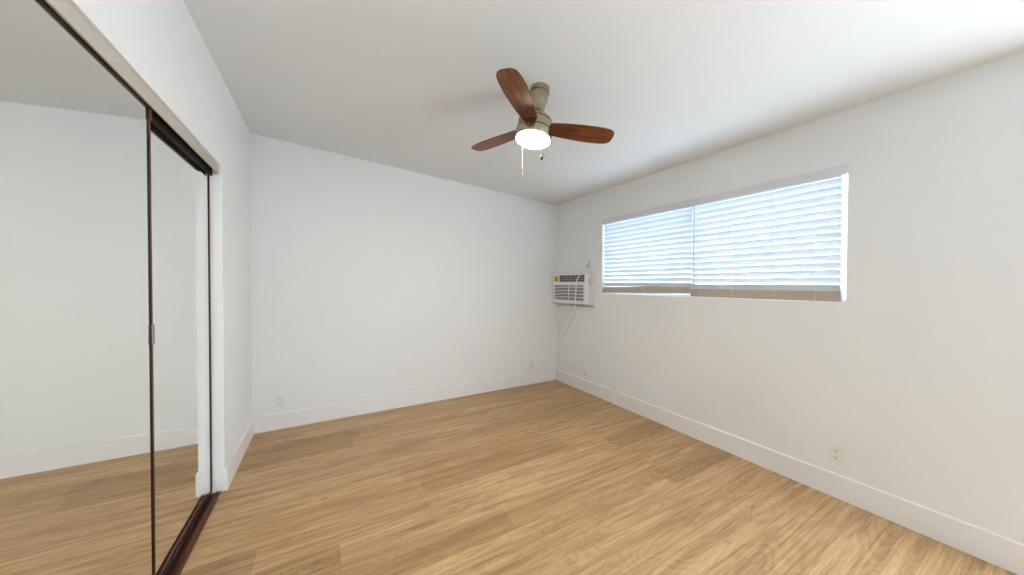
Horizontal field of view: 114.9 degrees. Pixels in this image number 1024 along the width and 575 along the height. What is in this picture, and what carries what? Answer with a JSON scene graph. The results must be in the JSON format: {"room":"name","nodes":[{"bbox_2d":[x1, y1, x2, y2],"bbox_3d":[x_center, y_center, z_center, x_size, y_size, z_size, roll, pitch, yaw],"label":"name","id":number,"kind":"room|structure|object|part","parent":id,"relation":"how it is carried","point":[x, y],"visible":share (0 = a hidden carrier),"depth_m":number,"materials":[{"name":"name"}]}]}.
{"room":"empty bedroom","nodes":[
{"label":"empty bedroom","id":0,"kind":"room"},
{"bbox_2d":[68,0,251,493],"bbox_3d":[-0.974,0.010,0.405,0.130,2.702,5.768,0,1,-30],"label":"wall","id":1,"kind":"structure","parent":0,"point":[160,41],"depth_m":2.11,"materials":[{"name":"white paint"}]},
{"bbox_2d":[44,0,211,175],"bbox_3d":[-1.357,-0.730,1.080,0.086,0.072,2.316,0,1,-30],"label":"track","id":2,"kind":"object","parent":1,"relation":"attached to","point":[156,118],"visible":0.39,"depth_m":1.59,"materials":[{"name":"black metal"}]},
{"bbox_2d":[45,0,218,173],"bbox_3d":[-1.310,-0.738,1.092,0.008,0.056,2.289,0,1,-30],"label":"fascia","id":3,"kind":"object","parent":1,"relation":"attached to","point":[65,9],"visible":1,"depth_m":1.10,"materials":[{"name":"beige paint"}]},
{"bbox_2d":[225,417,253,490],"bbox_3d":[-2.108,1.252,2.551,0.013,0.152,0.925,0,1,-30],"label":"baseboard","id":4,"kind":"structure","parent":1,"relation":"attached to","point":[231,467],"depth_m":2.43,"materials":[{"name":"white paint"}]},
{"bbox_2d":[250,133,556,416],"bbox_3d":[-0.887,-0.042,3.848,3.688,2.711,0.130,0,1,-30],"label":"wall","id":5,"kind":"structure","parent":0,"point":[369,279],"depth_m":3.50,"materials":[{"name":"white paint"}]},
{"bbox_2d":[275,393,285,407],"bbox_3d":[-2.164,1.059,3.058,0.078,0.126,0.009,0,1,-30],"label":"wall outlet","id":6,"kind":"object","parent":5,"relation":"attached to","point":[280,399],"visible":1,"depth_m":3.06,"materials":[{"name":"white plastic"}]},
{"bbox_2d":[254,369,555,433],"bbox_3d":[-0.856,1.239,3.803,3.428,0.152,0.013,0,1,-30],"label":"baseboard","id":7,"kind":"structure","parent":5,"relation":"attached to","point":[269,422],"depth_m":3.52,"materials":[{"name":"white paint"}]},
{"bbox_2d":[530,360,534,368],"bbox_3d":[0.275,1.048,4.447,0.078,0.126,0.009,0,1,-30],"label":"wall outlet","id":8,"kind":"object","parent":5,"relation":"attached to","point":[532,362],"visible":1,"depth_m":4.45,"materials":[{"name":"white plastic"}]},
{"bbox_2d":[180,380,1016,574],"bbox_3d":[0.233,1.405,1.115,4.458,0.100,6.028,0,1,-30],"label":"floor","id":9,"kind":"structure","parent":0,"point":[553,477],"depth_m":2.00,"materials":[{"name":"brown wood"}]},
{"bbox_2d":[167,491,221,574],"bbox_3d":[-1.359,1.344,1.111,0.078,0.012,2.316,0,1,-30],"label":"floor track","id":10,"kind":"object","parent":9,"relation":"on","point":[178,565],"visible":0.76,"depth_m":1.75,"materials":[{"name":"brown metal"}]},
{"bbox_2d":[0,0,155,574],"bbox_3d":[-1.106,0.312,0.711,0.023,2.062,1.391,0,1,-30],"label":"mirrored closet door","id":11,"kind":"structure","parent":10,"relation":"on","point":[77,328],"depth_m":0.90,"materials":[{"name":"white mirror"}]},
{"bbox_3d":[-1.104,-0.707,0.694,0.018,0.024,1.359,0,1,-30],"label":"rail","id":12,"kind":"part","parent":11,"relation":"part of","materials":[{"name":"black"}]},
{"bbox_3d":[-1.441,0.188,1.309,0.011,0.082,0.016,0,1,-30],"label":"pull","id":13,"kind":"part","parent":11,"relation":"part of","materials":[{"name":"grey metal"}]},
{"bbox_2d":[150,121,211,574],"bbox_3d":[-1.597,0.299,1.492,0.019,2.062,1.386,0,1,-30],"label":"mirrored closet door","id":14,"kind":"structure","parent":10,"relation":"on","point":[180,187],"depth_m":1.66,"materials":[{"name":"white mirror"}]},
{"bbox_3d":[-1.594,-0.720,1.478,0.018,0.024,1.358,0,1,-30],"label":"rail","id":15,"kind":"part","parent":14,"relation":"part of","materials":[{"name":"black"}]},
{"bbox_3d":[-1.601,1.320,1.506,0.018,0.020,1.386,0,1,-30],"label":"rail","id":16,"kind":"part","parent":14,"relation":"part of","materials":[{"name":"brown metal"}]},
{"bbox_2d":[183,0,1023,205],"bbox_3d":[0.577,-1.289,1.268,3.688,0.376,6.028,0,1,-30],"label":"ceiling","id":17,"kind":"structure","parent":0,"point":[410,85],"depth_m":1.83,"materials":[{"name":"white paint"}]},
{"bbox_2d":[471,68,613,173],"bbox_3d":[0.102,-0.967,1.881,0.949,0.584,0.714,0,1,15],"label":"ceiling fan","id":18,"kind":"object","parent":17,"relation":"hanging from","point":[535,129],"visible":1,"depth_m":1.97,"materials":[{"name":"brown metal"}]},
{"bbox_3d":[-0.100,-0.978,2.188,0.407,0.006,0.138,-2,4,35],"label":"blade","id":19,"kind":"part","parent":18,"relation":"part of","materials":[{"name":"brown wood"}]},
{"bbox_3d":[0.036,-1.016,1.739,0.138,0.006,0.407,5,-4,20],"label":"blade","id":20,"kind":"part","parent":18,"relation":"part of","materials":[{"name":"brown wood"}]},
{"bbox_3d":[0.433,-0.963,2.043,0.407,0.006,0.138,5,-17,-6],"label":"blade","id":21,"kind":"part","parent":18,"relation":"part of","materials":[{"name":"brown wood"}]},
{"bbox_2d":[556,51,1023,543],"bbox_3d":[2.118,0.115,2.168,0.130,2.465,5.768,0,1,-30],"label":"wall","id":22,"kind":"structure","parent":0,"point":[918,375],"depth_m":1.93,"materials":[{"name":"white paint"}]},
{"bbox_2d":[553,273,590,337],"bbox_3d":[0.763,0.265,4.309,0.106,0.891,0.677,0,1,-30],"label":"air conditioner","id":23,"kind":"object","parent":22,"relation":"attached to","point":[575,288],"visible":1,"depth_m":4.24,"materials":[{"name":"white plastic"}]},
{"bbox_3d":[0.750,0.274,4.361,0.087,0.872,0.575,0,1,-23],"label":"power cord","id":24,"kind":"part","parent":23,"relation":"part of","materials":[{"name":"white plastic"}]},
{"bbox_2d":[554,284,582,299],"bbox_3d":[0.740,0.062,4.301,0.007,0.206,0.600,0,1,-30],"label":"grille","id":25,"kind":"object","parent":23,"relation":"attached to","point":[561,291],"depth_m":4.29,"materials":[{"name":"white plastic"}]},
{"bbox_3d":[0.746,0.012,4.291,0.016,0.386,0.667,0,1,-30],"label":"panel","id":26,"kind":"part","parent":23,"relation":"part of","materials":[{"name":"white plastic"}]},
{"bbox_2d":[556,303,592,306],"bbox_3d":[0.802,0.229,4.296,0.028,0.012,0.715,0,1,-30],"label":"ledge","id":27,"kind":"object","parent":22,"relation":"attached to","point":[556,303],"visible":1,"depth_m":4.27,"materials":[{"name":"beige"}]},
{"bbox_2d":[556,270,594,307],"bbox_3d":[0.817,0.011,4.308,0.012,0.468,0.747,0,1,-30],"label":"frame","id":28,"kind":"object","parent":22,"relation":"attached to","point":[592,298],"visible":0.61,"depth_m":4.02,"materials":[{"name":"white"}]},
{"bbox_2d":[602,163,847,224],"bbox_3d":[1.588,-0.761,2.961,0.013,0.062,2.096,0,1,-30],"label":"valance","id":29,"kind":"object","parent":22,"relation":"attached to","point":[838,170],"visible":1,"depth_m":2.56,"materials":[{"name":"white plastic"}]},
{"bbox_2d":[607,208,845,302],"bbox_3d":[1.680,-0.355,3.020,0.045,0.877,2.098,0,1,-30],"label":"window","id":30,"kind":"structure","parent":22,"relation":"in","point":[689,295],"depth_m":3.06,"materials":[{"name":"white plastic"}]},
{"bbox_2d":[603,206,692,293],"bbox_3d":[1.366,-0.364,3.426,0.057,0.858,1.076,0,1,-30],"label":"window blind","id":31,"kind":"object","parent":30,"relation":"attached to","point":[649,227],"visible":0.91,"depth_m":3.33,"materials":[{"name":"white plastic"}]},
{"bbox_3d":[1.365,0.050,3.432,0.052,0.031,1.076,0,1,-30],"label":"rail","id":32,"kind":"part","parent":31,"relation":"part of","materials":[{"name":"beige plastic"}]},
{"bbox_2d":[691,175,843,301],"bbox_3d":[1.874,-0.344,2.527,0.064,0.869,0.985,0,1,-30],"label":"window blind","id":33,"kind":"object","parent":30,"relation":"attached to","point":[753,288],"visible":0.96,"depth_m":2.42,"materials":[{"name":"white plastic"}]},
{"bbox_3d":[1.675,-0.327,2.883,0.057,0.805,0.002,0,1,-30],"label":"ladder cord","id":34,"kind":"part","parent":33,"relation":"part of","materials":[{"name":"white fabric"}]},
{"bbox_3d":[1.804,-0.323,2.657,0.057,0.805,0.002,0,1,-30],"label":"ladder cord","id":35,"kind":"part","parent":33,"relation":"part of","materials":[{"name":"white fabric"}]},
{"bbox_3d":[1.876,0.076,2.534,0.052,0.018,0.985,0,1,-30],"label":"rail","id":36,"kind":"part","parent":33,"relation":"part of","materials":[{"name":"beige plastic"}]},
{"bbox_3d":[1.948,-0.319,2.405,0.057,0.805,0.002,0,1,-30],"label":"ladder cord","id":37,"kind":"part","parent":33,"relation":"part of","materials":[{"name":"white fabric"}]},
{"bbox_3d":[2.061,-0.316,2.205,0.057,0.805,0.002,0,1,-30],"label":"ladder cord","id":38,"kind":"part","parent":33,"relation":"part of","materials":[{"name":"white fabric"}]},
{"bbox_2d":[556,369,1023,574],"bbox_3d":[1.560,1.258,3.012,0.013,0.152,3.755,0,1,-30],"label":"baseboard","id":39,"kind":"structure","parent":22,"relation":"attached to","point":[1001,551],"depth_m":2.06,"materials":[{"name":"white paint"}]},
{"bbox_2d":[828,442,844,466],"bbox_3d":[2.081,1.071,2.100,0.009,0.126,0.078,0,1,-30],"label":"wall outlet","id":40,"kind":"object","parent":22,"relation":"attached to","point":[836,453],"visible":1,"depth_m":2.10,"materials":[{"name":"white plastic"}]},
{"bbox_2d":[832,448,839,453],"bbox_3d":[2.079,1.050,2.099,0.004,0.029,0.037,0,1,-30],"label":"receptacle","id":41,"kind":"object","parent":40,"relation":"attached to","point":[834,450],"depth_m":2.10,"materials":[{"name":"grey plastic"}]},
{"bbox_2d":[832,455,839,460],"bbox_3d":[2.079,1.093,2.099,0.004,0.029,0.037,0,1,-30],"label":"receptacle","id":42,"kind":"object","parent":40,"relation":"attached to","point":[834,457],"depth_m":2.10,"materials":[{"name":"grey plastic"}]}
]}

